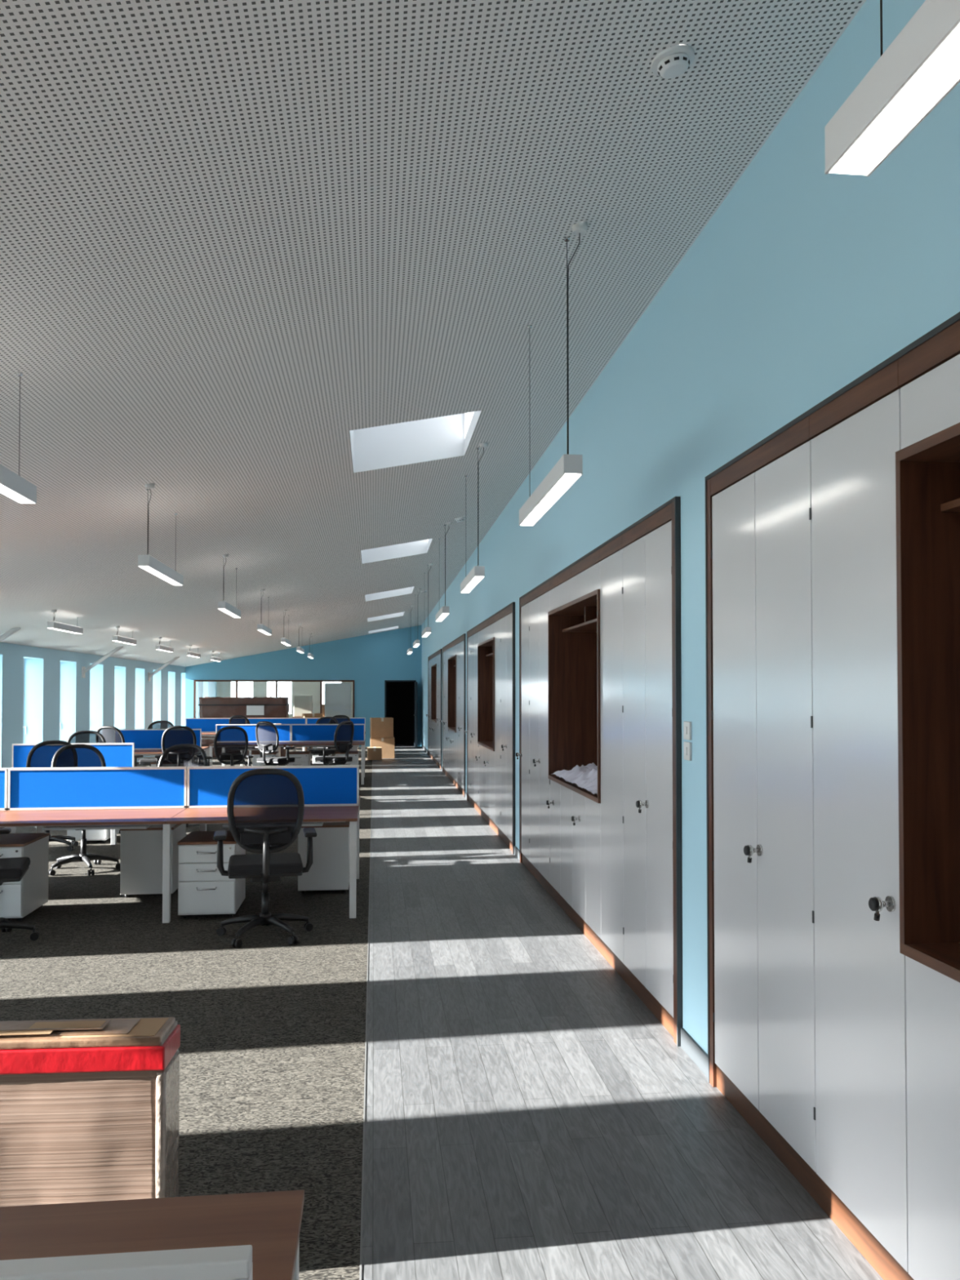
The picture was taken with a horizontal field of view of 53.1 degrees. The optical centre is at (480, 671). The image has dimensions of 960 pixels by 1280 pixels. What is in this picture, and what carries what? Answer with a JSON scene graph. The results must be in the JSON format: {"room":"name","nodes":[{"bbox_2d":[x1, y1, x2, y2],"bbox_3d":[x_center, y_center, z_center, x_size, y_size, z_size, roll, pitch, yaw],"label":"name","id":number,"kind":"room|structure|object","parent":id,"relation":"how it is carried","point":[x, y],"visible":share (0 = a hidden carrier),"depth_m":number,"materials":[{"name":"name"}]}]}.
{"room":"open-plan office","nodes":[
{"label":"open-plan office","id":0,"kind":"room"},
{"bbox_2d":[0,642,216,768],"bbox_3d":[-7.620,0.775,15.243,0.400,2.488,40.000,0,-1,-6],"label":"wall","id":1,"kind":"structure","parent":0,"point":[116,692],"depth_m":18.49,"materials":[{"name":"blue paint"}]},
{"bbox_2d":[0,626,20,642],"bbox_3d":[-6.843,-0.332,13.420,0.800,0.665,0.140,0,-1,-6],"label":"strut","id":2,"kind":"object","parent":1,"relation":"attached to","point":[11,631],"visible":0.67,"depth_m":13.43,"materials":[{"name":"white paint"}]},
{"bbox_2d":[22,658,26,743],"bbox_3d":[-7.699,0.838,16.139,0.400,2.160,0.950,0,-1,-6],"label":"window","id":3,"kind":"structure","parent":1,"relation":"in","point":[24,659],"depth_m":16.58,"materials":[{"name":"white"}]},
{"bbox_2d":[81,646,123,677],"bbox_3d":[-7.452,-0.216,18.935,0.800,0.665,0.140,0,-1,-6],"label":"strut","id":4,"kind":"object","parent":1,"relation":"attached to","point":[84,670],"visible":0.92,"depth_m":18.91,"materials":[{"name":"white paint"}]},
{"bbox_2d":[147,656,179,680],"bbox_3d":[-8.061,-0.101,24.451,0.800,0.665,0.140,0,-1,-6],"label":"strut","id":5,"kind":"object","parent":1,"relation":"attached to","point":[166,664],"visible":0.92,"depth_m":24.42,"materials":[{"name":"white paint"}]},
{"bbox_2d":[216,681,352,737],"bbox_3d":[-5.629,0.459,35.495,8.000,3.968,0.200,0,-1,-6],"label":"wall","id":6,"kind":"structure","parent":0,"point":[260,689],"depth_m":35.27,"materials":[{"name":"beige paint"}]},
{"bbox_2d":[185,625,422,747],"bbox_3d":[-5.397,0.413,29.645,7.178,3.816,0.180,0,-1,-6],"label":"wall","id":7,"kind":"structure","parent":0,"point":[369,660],"depth_m":29.73,"materials":[{"name":"blue paint"}]},
{"bbox_2d":[384,680,417,747],"bbox_3d":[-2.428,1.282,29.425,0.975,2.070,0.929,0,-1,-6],"label":"door frame","id":8,"kind":"structure","parent":7,"relation":"in","point":[385,681],"depth_m":29.60,"materials":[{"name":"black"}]},
{"bbox_2d":[386,681,414,742],"bbox_3d":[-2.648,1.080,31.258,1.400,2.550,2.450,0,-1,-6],"label":"doorway","id":9,"kind":"structure","parent":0,"point":[400,695],"depth_m":32.39,"materials":[{"name":"black"}]},
{"bbox_2d":[0,0,866,666],"bbox_3d":[-3.793,-1.248,15.708,8.700,1.876,40.400,0,-1,-6],"label":"ceiling","id":10,"kind":"structure","parent":0,"point":[282,269],"depth_m":4.02,"materials":[{"name":"white paint"}]},
{"bbox_2d":[0,371,36,503],"bbox_3d":[-2.108,-1.135,4.035,0.111,0.610,1.265,0,-1,-6],"label":"linear pendant light","id":11,"kind":"object","parent":10,"relation":"hanging from","point":[12,486],"visible":1,"depth_m":4.46,"materials":[{"name":"white metal"}]},
{"bbox_2d":[47,609,83,634],"bbox_3d":[-5.594,-0.666,12.999,0.111,0.254,1.265,0,-1,-6],"label":"linear pendant light","id":12,"kind":"object","parent":10,"relation":"hanging from","point":[51,624],"visible":1,"depth_m":12.80,"materials":[{"name":"white metal"}]},
{"bbox_2d":[112,626,136,644],"bbox_3d":[-5.934,-0.602,16.079,0.111,0.254,1.265,0,-1,-6],"label":"linear pendant light","id":13,"kind":"object","parent":10,"relation":"hanging from","point":[117,638],"visible":1,"depth_m":15.85,"materials":[{"name":"white metal"}]},
{"bbox_2d":[137,483,182,585],"bbox_3d":[-2.503,-1.060,7.612,0.111,0.610,1.265,0,-1,-6],"label":"linear pendant light","id":14,"kind":"object","parent":10,"relation":"hanging from","point":[147,562],"visible":1,"depth_m":7.30,"materials":[{"name":"white metal"}]},
{"bbox_2d":[155,636,173,652],"bbox_3d":[-6.274,-0.537,19.160,0.111,0.254,1.265,0,-1,-6],"label":"linear pendant light","id":15,"kind":"object","parent":10,"relation":"hanging from","point":[160,647],"visible":1,"depth_m":18.88,"materials":[{"name":"white metal"}]},
{"bbox_2d":[186,644,200,657],"bbox_3d":[-6.614,-0.472,22.241,0.111,0.254,1.265,0,-1,-6],"label":"linear pendant light","id":16,"kind":"object","parent":10,"relation":"hanging from","point":[189,653],"visible":1,"depth_m":21.93,"materials":[{"name":"white metal"}]},
{"bbox_2d":[209,650,221,661],"bbox_3d":[-6.955,-0.408,25.321,0.111,0.254,1.265,0,-1,-6],"label":"linear pendant light","id":17,"kind":"object","parent":10,"relation":"hanging from","point":[212,658],"visible":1,"depth_m":24.84,"materials":[{"name":"white metal"}]},
{"bbox_2d":[217,553,240,617],"bbox_3d":[-2.898,-0.985,11.190,0.111,0.610,1.265,0,-1,-6],"label":"linear pendant light","id":18,"kind":"object","parent":10,"relation":"hanging from","point":[224,606],"visible":1,"depth_m":10.93,"materials":[{"name":"white metal"}]},
{"bbox_2d":[260,588,265,609],"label":"linear pendant light","id":19,"kind":"object","parent":10,"relation":"hanging from","point":[263,589],"depth_m":14.20,"materials":[{"name":"white metal"}]},
{"bbox_2d":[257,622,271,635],"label":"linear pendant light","id":20,"kind":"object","parent":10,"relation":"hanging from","point":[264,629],"depth_m":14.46,"materials":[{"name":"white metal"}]},
{"bbox_2d":[280,609,291,645],"bbox_3d":[-3.688,-0.835,18.345,0.111,0.610,1.265,0,-1,-6],"label":"linear pendant light","id":21,"kind":"object","parent":10,"relation":"hanging from","point":[283,640],"visible":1,"depth_m":18.08,"materials":[{"name":"white metal"}]},
{"bbox_2d":[296,623,304,653],"bbox_3d":[-4.083,-0.760,21.922,0.111,0.610,1.265,0,-1,-6],"label":"linear pendant light","id":22,"kind":"object","parent":10,"relation":"hanging from","point":[300,650],"visible":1,"depth_m":21.47,"materials":[{"name":"white metal"}]},
{"bbox_2d":[307,633,313,658],"bbox_3d":[-4.479,-0.685,25.500,0.111,0.610,1.265,0,-1,-6],"label":"linear pendant light","id":23,"kind":"object","parent":10,"relation":"hanging from","point":[310,655],"visible":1,"depth_m":25.00,"materials":[{"name":"white metal"}]},
{"bbox_2d":[407,604,413,653],"bbox_3d":[-1.637,-0.978,22.549,0.111,1.072,1.265,0,-1,-6],"label":"linear pendant light","id":24,"kind":"object","parent":10,"relation":"hanging from","point":[410,650],"visible":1,"depth_m":21.95,"materials":[{"name":"white metal"}]},
{"bbox_2d":[413,588,421,647],"bbox_3d":[-1.242,-1.053,18.972,0.111,1.072,1.265,0,-1,-6],"label":"linear pendant light","id":25,"kind":"object","parent":10,"relation":"hanging from","point":[416,642],"visible":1,"depth_m":18.47,"materials":[{"name":"white metal"}]},
{"bbox_2d":[422,563,432,637],"bbox_3d":[-0.847,-1.128,15.394,0.111,1.072,1.265,0,-1,-6],"label":"linear pendant light","id":26,"kind":"object","parent":10,"relation":"hanging from","point":[426,632],"visible":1,"depth_m":14.90,"materials":[{"name":"white metal"}]},
{"bbox_2d":[435,521,451,621],"bbox_3d":[-0.452,-1.203,11.817,0.111,1.072,1.265,0,-1,-6],"label":"linear pendant light","id":27,"kind":"object","parent":10,"relation":"hanging from","point":[443,612],"visible":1,"depth_m":11.32,"materials":[{"name":"white metal"}]},
{"bbox_2d":[454,516,465,522],"bbox_3d":[-0.232,-1.756,11.080,0.131,0.057,0.130,0,-1,-6],"label":"smoke detector","id":28,"kind":"object","parent":10,"relation":"attached to","point":[459,519],"visible":1,"depth_m":11.04,"materials":[{"name":"white paint"}]},
{"bbox_2d":[460,442,488,592],"bbox_3d":[-0.057,-1.278,8.239,0.111,1.072,1.265,0,-1,-6],"label":"linear pendant light","id":29,"kind":"object","parent":10,"relation":"hanging from","point":[477,574],"visible":1,"depth_m":7.75,"materials":[{"name":"white metal"}]},
{"bbox_2d":[519,221,587,525],"bbox_3d":[0.338,-1.353,4.662,0.111,1.072,1.265,0,-1,-6],"label":"linear pendant light","id":30,"kind":"object","parent":10,"relation":"hanging from","point":[568,469],"visible":1,"depth_m":4.23,"materials":[{"name":"white metal"}]},
{"bbox_2d":[650,44,694,79],"bbox_3d":[0.607,-1.915,3.025,0.136,0.058,0.136,0,-1,-6],"label":"smoke detector","id":31,"kind":"object","parent":10,"relation":"attached to","point":[672,62],"visible":1,"depth_m":3.00,"materials":[{"name":"white paint"}]},
{"bbox_2d":[824,0,959,176],"bbox_3d":[0.733,-1.428,1.085,0.111,1.072,1.265,0,-1,-6],"label":"linear pendant light","id":32,"kind":"object","parent":10,"relation":"hanging from","point":[921,66],"visible":1,"depth_m":1.49,"materials":[{"name":"white metal"}]},
{"bbox_2d":[0,738,883,1279],"bbox_3d":[-3.644,2.077,15.655,8.400,0.102,40.000,0,-1,-6],"label":"floor","id":33,"kind":"structure","parent":0,"point":[455,1082],"depth_m":4.37,"materials":[{"name":"carpet"}]},
{"bbox_2d":[0,826,16,833],"bbox_3d":[-4.213,1.579,8.055,0.430,0.580,0.609,0,-1,-6],"label":"pedestal","id":34,"kind":"object","parent":33,"relation":"on","point":[13,828],"visible":0.02,"depth_m":8.25,"materials":[{"name":"white metal"}]},
{"bbox_2d":[0,828,39,940],"bbox_3d":[-3.347,1.242,6.510,0.663,1.189,0.694,0,-1,-19],"label":"swivel chair","id":35,"kind":"object","parent":33,"relation":"on","point":[11,869],"visible":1,"depth_m":6.54,"materials":[{"name":"black plastic"}]},
{"bbox_2d":[0,832,49,920],"bbox_3d":[-3.608,1.564,7.318,0.430,0.580,0.609,0,-1,-6],"label":"pedestal","id":36,"kind":"object","parent":33,"relation":"on","point":[18,900],"visible":0.87,"depth_m":7.22,"materials":[{"name":"white metal"}]},
{"bbox_2d":[26,740,78,851],"bbox_3d":[-4.676,1.323,10.384,0.694,1.189,0.663,1,-1,-35],"label":"swivel chair","id":37,"kind":"object","parent":33,"relation":"on","point":[42,754],"visible":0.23,"depth_m":10.12,"materials":[{"name":"fabric"}]},
{"bbox_2d":[11,742,134,844],"bbox_3d":[-4.834,1.394,11.412,1.396,1.090,1.600,0,-1,-6],"label":"desk","id":38,"kind":"object","parent":33,"relation":"on","point":[115,754],"visible":0.2,"depth_m":11.45,"materials":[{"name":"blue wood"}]},
{"bbox_2d":[48,744,119,875],"bbox_3d":[-3.775,1.297,9.157,0.694,1.189,0.663,1,-1,-35],"label":"swivel chair","id":39,"kind":"object","parent":33,"relation":"on","point":[70,755],"visible":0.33,"depth_m":9.32,"materials":[{"name":"black plastic"}]},
{"bbox_2d":[66,730,106,743],"bbox_3d":[-5.151,1.367,12.474,0.694,1.189,0.663,0,-1,-15],"label":"swivel chair","id":40,"kind":"object","parent":33,"relation":"on","point":[82,736],"visible":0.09,"depth_m":12.77,"materials":[{"name":"black plastic"}]},
{"bbox_2d":[0,1017,180,1206],"bbox_3d":[-1.394,1.395,2.815,0.965,0.727,0.192,0,-1,-4],"label":"cabinet","id":41,"kind":"object","parent":33,"relation":"on","point":[90,1108],"visible":0.6,"depth_m":2.75,"materials":[{"name":"beige wood"}]},
{"bbox_2d":[66,829,119,843],"bbox_3d":[-4.441,1.641,11.028,0.430,0.580,0.609,0,-1,-6],"label":"pedestal","id":42,"kind":"object","parent":33,"relation":"on","point":[91,834],"visible":0.15,"depth_m":10.76,"materials":[{"name":"white metal"}]},
{"bbox_2d":[97,725,142,766],"bbox_3d":[-5.558,1.415,14.813,0.694,1.189,0.663,0,-1,17],"label":"swivel chair","id":43,"kind":"object","parent":33,"relation":"on","point":[111,734],"visible":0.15,"depth_m":14.53,"materials":[{"name":"black fabric"}]},
{"bbox_2d":[0,1190,304,1279],"bbox_3d":[-2.333,1.172,0.805,4.196,1.090,1.600,0,-1,-6],"label":"desk","id":44,"kind":"object","parent":33,"relation":"on","point":[248,1236],"visible":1,"depth_m":1.67,"materials":[{"name":"brown wood"}]},
{"bbox_2d":[120,823,186,897],"bbox_3d":[-2.781,1.582,8.213,0.430,0.580,0.609,0,-1,-6],"label":"pedestal","id":45,"kind":"object","parent":33,"relation":"on","point":[141,849],"visible":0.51,"depth_m":7.92,"materials":[{"name":"white metal"}]},
{"bbox_2d":[150,760,156,766],"bbox_3d":[-5.034,1.735,15.489,0.430,0.580,0.609,0,-1,-6],"label":"pedestal","id":46,"kind":"object","parent":33,"relation":"on","point":[154,763],"visible":0.1,"depth_m":15.21,"materials":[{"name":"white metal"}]},
{"bbox_2d":[138,720,173,766],"bbox_3d":[-5.697,1.460,16.940,0.694,1.189,0.663,0,-1,-4],"label":"swivel chair","id":47,"kind":"object","parent":33,"relation":"on","point":[157,724],"visible":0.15,"depth_m":17.23,"materials":[{"name":"black plastic"}]},
{"bbox_2d":[119,728,209,759],"bbox_3d":[-5.328,1.488,15.884,1.396,1.090,1.600,0,-1,-6],"label":"desk","id":48,"kind":"object","parent":33,"relation":"on","point":[148,742],"visible":0.22,"depth_m":15.85,"materials":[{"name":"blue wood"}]},
{"bbox_2d":[155,725,196,766],"bbox_3d":[-4.664,1.417,14.862,0.694,1.189,0.663,0,-1,-18],"label":"swivel chair","id":49,"kind":"object","parent":33,"relation":"on","point":[175,735],"visible":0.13,"depth_m":14.59,"materials":[{"name":"black fabric"}]},
{"bbox_2d":[0,764,359,923],"bbox_3d":[-3.095,1.318,7.782,4.196,1.090,1.600,0,-1,-6],"label":"desk","id":50,"kind":"object","parent":33,"relation":"on","point":[126,797],"visible":0.94,"depth_m":7.77,"materials":[{"name":"blue fabric"}]},
{"bbox_2d":[157,743,208,827],"bbox_3d":[-2.926,1.297,9.149,0.694,1.189,0.663,0,-1,5],"label":"swivel chair","id":51,"kind":"object","parent":33,"relation":"on","point":[187,755],"visible":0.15,"depth_m":9.44,"materials":[{"name":"fabric"}]},
{"bbox_2d":[177,831,245,918],"bbox_3d":[-2.073,1.566,7.447,0.430,0.580,0.609,0,-1,-6],"label":"pedestal","id":52,"kind":"object","parent":33,"relation":"on","point":[202,889],"visible":0.86,"depth_m":7.17,"materials":[{"name":"white metal"}]},
{"bbox_2d":[206,726,253,766],"bbox_3d":[-3.837,1.412,14.651,0.694,1.189,0.663,1,-1,-23],"label":"swivel chair","id":53,"kind":"object","parent":33,"relation":"on","point":[230,743],"visible":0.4,"depth_m":14.40,"materials":[{"name":"black fabric"}]},
{"bbox_2d":[228,715,255,765],"bbox_3d":[-5.295,1.556,21.532,0.694,1.189,0.663,0,-1,11],"label":"swivel chair","id":54,"kind":"object","parent":33,"relation":"on","point":[236,719],"visible":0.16,"depth_m":21.25,"materials":[{"name":"black fabric"}]},
{"bbox_2d":[198,696,289,757],"bbox_3d":[-6.233,1.441,25.435,2.262,1.584,0.900,0,-1,-6],"label":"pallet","id":55,"kind":"object","parent":33,"relation":"on","point":[225,706],"visible":0.45,"depth_m":25.04,"materials":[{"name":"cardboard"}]},
{"bbox_2d":[213,768,316,947],"bbox_3d":[-1.500,1.246,6.712,0.694,1.189,0.663,0,-1,-13],"label":"swivel chair","id":56,"kind":"object","parent":33,"relation":"on","point":[265,806],"visible":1,"depth_m":6.48,"materials":[{"name":"black fabric"}]},
{"bbox_2d":[252,751,279,765],"bbox_3d":[-3.983,1.784,17.818,0.430,0.580,0.609,0,-1,-6],"label":"pedestal","id":57,"kind":"object","parent":33,"relation":"on","point":[256,754],"visible":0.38,"depth_m":17.54,"materials":[{"name":"white metal"}]},
{"bbox_2d":[259,746,280,756],"bbox_3d":[-4.885,1.878,22.345,0.430,0.580,0.609,0,-1,-6],"label":"pedestal","id":58,"kind":"object","parent":33,"relation":"on","point":[278,748],"visible":0.05,"depth_m":22.44,"materials":[{"name":"white metal"}]},
{"bbox_2d":[255,720,294,765],"bbox_3d":[-3.649,1.464,17.135,0.694,1.189,0.663,-1,-1,28],"label":"swivel chair","id":59,"kind":"object","parent":33,"relation":"on","point":[267,735],"visible":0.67,"depth_m":16.90,"materials":[{"name":"black plastic"}]},
{"bbox_2d":[185,717,365,765],"bbox_3d":[-4.832,1.632,22.778,4.196,1.090,1.600,0,-1,-6],"label":"desk","id":60,"kind":"object","parent":33,"relation":"on","point":[207,726],"visible":0.19,"depth_m":22.71,"materials":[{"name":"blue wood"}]},
{"bbox_2d":[208,724,364,784],"bbox_3d":[-3.602,1.538,18.287,2.796,1.090,1.600,0,-1,-6],"label":"desk","id":61,"kind":"object","parent":33,"relation":"on","point":[302,735],"visible":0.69,"depth_m":18.28,"materials":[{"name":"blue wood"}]},
{"bbox_2d":[284,751,311,765],"bbox_3d":[-3.387,1.785,17.884,0.430,0.580,0.609,0,-1,-6],"label":"pedestal","id":62,"kind":"object","parent":33,"relation":"on","point":[301,757],"visible":0.43,"depth_m":17.62,"materials":[{"name":"white metal"}]},
{"bbox_2d":[292,695,324,717],"bbox_3d":[-5.178,1.558,31.386,1.840,1.600,0.620,0,-1,-6],"label":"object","id":63,"kind":"object","parent":33,"relation":"on","point":[302,704],"visible":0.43,"depth_m":31.25,"materials":[{"name":"white paint"}]},
{"bbox_2d":[302,713,322,751],"bbox_3d":[-4.653,1.705,26.620,0.500,1.106,0.504,0,-1,-18],"label":"cardboard box","id":64,"kind":"object","parent":33,"relation":"on","point":[304,715],"visible":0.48,"depth_m":26.39,"materials":[{"name":"beige cardboard"}]},
{"bbox_2d":[312,746,332,765],"bbox_3d":[-3.693,1.881,22.477,0.430,0.580,0.609,0,-1,-6],"label":"pedestal","id":65,"kind":"object","parent":33,"relation":"on","point":[314,762],"visible":0.21,"depth_m":22.19,"materials":[{"name":"white metal"}]},
{"bbox_2d":[297,821,349,893],"bbox_3d":[-1.350,1.586,8.370,0.430,0.580,0.609,0,-1,-6],"label":"pedestal","id":66,"kind":"object","parent":33,"relation":"on","point":[329,869],"visible":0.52,"depth_m":8.08,"materials":[{"name":"white metal"}]},
{"bbox_2d":[308,716,338,764],"bbox_3d":[-3.178,1.516,19.632,0.694,1.189,0.663,0,-1,2],"label":"swivel chair","id":67,"kind":"object","parent":33,"relation":"on","point":[324,720],"visible":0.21,"depth_m":19.89,"materials":[{"name":"black fabric"}]},
{"bbox_2d":[315,720,354,764],"bbox_3d":[-2.625,1.468,17.296,0.663,1.189,0.694,-1,-1,32],"label":"swivel chair","id":68,"kind":"object","parent":33,"relation":"on","point":[344,733],"visible":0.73,"depth_m":17.11,"materials":[{"name":"black fabric"}]},
{"bbox_2d":[324,683,351,717],"bbox_3d":[-4.440,1.337,29.947,0.810,1.980,0.150,0,-1,-6],"label":"whiteboard","id":69,"kind":"object","parent":33,"relation":"on","point":[337,695],"visible":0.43,"depth_m":29.93,"materials":[{"name":"white paint"}]},
{"bbox_2d":[325,715,350,764],"bbox_3d":[-3.213,1.561,21.762,0.694,1.189,0.663,0,-1,-18],"label":"swivel chair","id":70,"kind":"object","parent":33,"relation":"on","point":[340,718],"visible":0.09,"depth_m":21.49,"materials":[{"name":"black fabric"}]},
{"bbox_2d":[334,751,359,764],"bbox_3d":[-2.492,1.787,17.983,0.430,0.580,0.609,0,-1,-6],"label":"pedestal","id":71,"kind":"object","parent":33,"relation":"on","point":[354,754],"visible":0.34,"depth_m":17.73,"materials":[{"name":"white metal"}]},
{"bbox_2d":[349,746,357,751],"bbox_3d":[-3.188,1.900,23.376,0.430,0.580,0.609,0,-1,-6],"label":"pedestal","id":72,"kind":"object","parent":33,"relation":"on","point":[353,748],"visible":0.06,"depth_m":23.09,"materials":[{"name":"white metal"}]},
{"bbox_2d":[367,746,382,759],"bbox_3d":[-2.658,2.055,24.217,0.360,0.306,0.404,0,-1,-6],"label":"cardboard box","id":73,"kind":"object","parent":33,"relation":"on","point":[373,753],"visible":1,"depth_m":24.02,"materials":[{"name":"beige cardboard"}]},
{"bbox_2d":[370,737,394,758],"bbox_3d":[-2.525,1.958,24.838,0.620,0.526,0.504,0,-1,-6],"label":"cardboard box","id":74,"kind":"object","parent":33,"relation":"on","point":[387,744],"visible":0.77,"depth_m":24.60,"materials":[{"name":"beige cardboard"}]},
{"bbox_2d":[369,717,393,737],"bbox_3d":[-2.545,1.438,24.846,0.560,0.506,0.484,0,-1,-11],"label":"cardboard box","id":75,"kind":"object","parent":74,"relation":"on","point":[380,727],"visible":1,"depth_m":24.61,"materials":[{"name":"beige cardboard"}]},
{"bbox_2d":[426,648,441,769],"bbox_3d":[-0.848,0.868,23.516,0.682,2.650,5.040,0,-1,-6],"label":"tall cabinet","id":76,"kind":"object","parent":33,"relation":"on","point":[434,660],"visible":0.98,"depth_m":23.33,"materials":[{"name":"grey"}]},
{"bbox_2d":[440,633,466,797],"bbox_3d":[-0.247,0.754,18.070,0.682,2.650,5.040,0,-1,-6],"label":"tall cabinet","id":77,"kind":"object","parent":33,"relation":"on","point":[454,654],"visible":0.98,"depth_m":17.58,"materials":[{"name":"grey"}]},
{"bbox_2d":[463,601,515,854],"bbox_3d":[0.355,0.639,12.625,0.682,2.650,5.040,0,-1,-6],"label":"tall cabinet","id":78,"kind":"object","parent":33,"relation":"on","point":[491,644],"visible":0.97,"depth_m":11.70,"materials":[{"name":"grey"}]},
{"bbox_2d":[515,496,682,1046],"bbox_3d":[0.957,0.525,7.169,0.682,2.650,5.040,0,-1,-6],"label":"tall cabinet","id":79,"kind":"object","parent":33,"relation":"on","point":[600,658],"visible":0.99,"depth_m":5.86,"materials":[{"name":"grey"}]},
{"bbox_2d":[551,762,597,795],"bbox_3d":[0.923,0.752,7.142,0.495,0.163,1.717,0,-1,-6],"label":"sheet","id":80,"kind":"object","parent":79,"relation":"in","point":[584,776],"visible":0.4,"depth_m":7.04,"materials":[{"name":"fabric"}]},
{"bbox_2d":[705,311,959,1279],"bbox_3d":[1.554,0.412,1.768,0.682,2.650,4.990,0,-1,-6],"label":"tall cabinet","id":81,"kind":"object","parent":33,"relation":"on","point":[833,540],"visible":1,"depth_m":2.98,"materials":[{"name":"grey"}]},
{"bbox_2d":[441,648,442,765],"bbox_3d":[-0.498,0.811,20.799,0.622,2.650,0.440,0,-1,-6],"label":"wall","id":82,"kind":"structure","parent":0,"point":[442,649],"depth_m":20.97,"materials":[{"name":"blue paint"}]},
{"bbox_2d":[466,633,466,792],"bbox_3d":[0.104,0.697,15.353,0.622,2.650,0.440,0,-1,-6],"label":"wall","id":83,"kind":"structure","parent":0,"point":[466,633],"depth_m":15.42,"materials":[{"name":"blue paint"}]},
{"bbox_2d":[515,600,519,848],"bbox_3d":[0.706,0.583,9.902,0.622,2.650,0.450,0,-1,-6],"label":"wall","id":84,"kind":"structure","parent":0,"point":[517,603],"depth_m":9.97,"materials":[{"name":"blue paint"}]},
{"bbox_2d":[421,0,959,750],"bbox_3d":[0.122,0.053,16.113,0.822,3.968,40.000,0,-1,-6],"label":"wall","id":85,"kind":"structure","parent":0,"point":[803,280],"depth_m":3.69,"materials":[{"name":"blue paint"}]},
{"bbox_2d":[514,845,519,859],"bbox_3d":[0.391,1.861,9.841,0.012,0.090,0.440,0,-1,-6],"label":"baseboard","id":86,"kind":"structure","parent":85,"relation":"attached to","point":[516,849],"depth_m":9.88,"materials":[{"name":"grey"}]},
{"bbox_2d":[683,721,691,760],"bbox_3d":[0.976,0.325,4.529,0.018,0.182,0.086,0,-1,-6],"label":"light switch","id":87,"kind":"object","parent":85,"relation":"attached to","point":[686,725],"visible":1,"depth_m":4.51,"materials":[{"name":"white plastic"}]},
{"bbox_2d":[680,1027,707,1077],"bbox_3d":[0.991,1.748,4.400,0.012,0.090,0.410,0,-1,-6],"label":"baseboard","id":88,"kind":"structure","parent":85,"relation":"attached to","point":[688,1044],"depth_m":4.41,"materials":[{"name":"grey"}]},
{"bbox_2d":[680,480,707,1053],"bbox_3d":[1.306,0.469,4.462,0.622,2.650,0.420,0,-1,-6],"label":"wall","id":89,"kind":"structure","parent":0,"point":[693,632],"depth_m":4.46,"materials":[{"name":"blue paint"}]}
]}

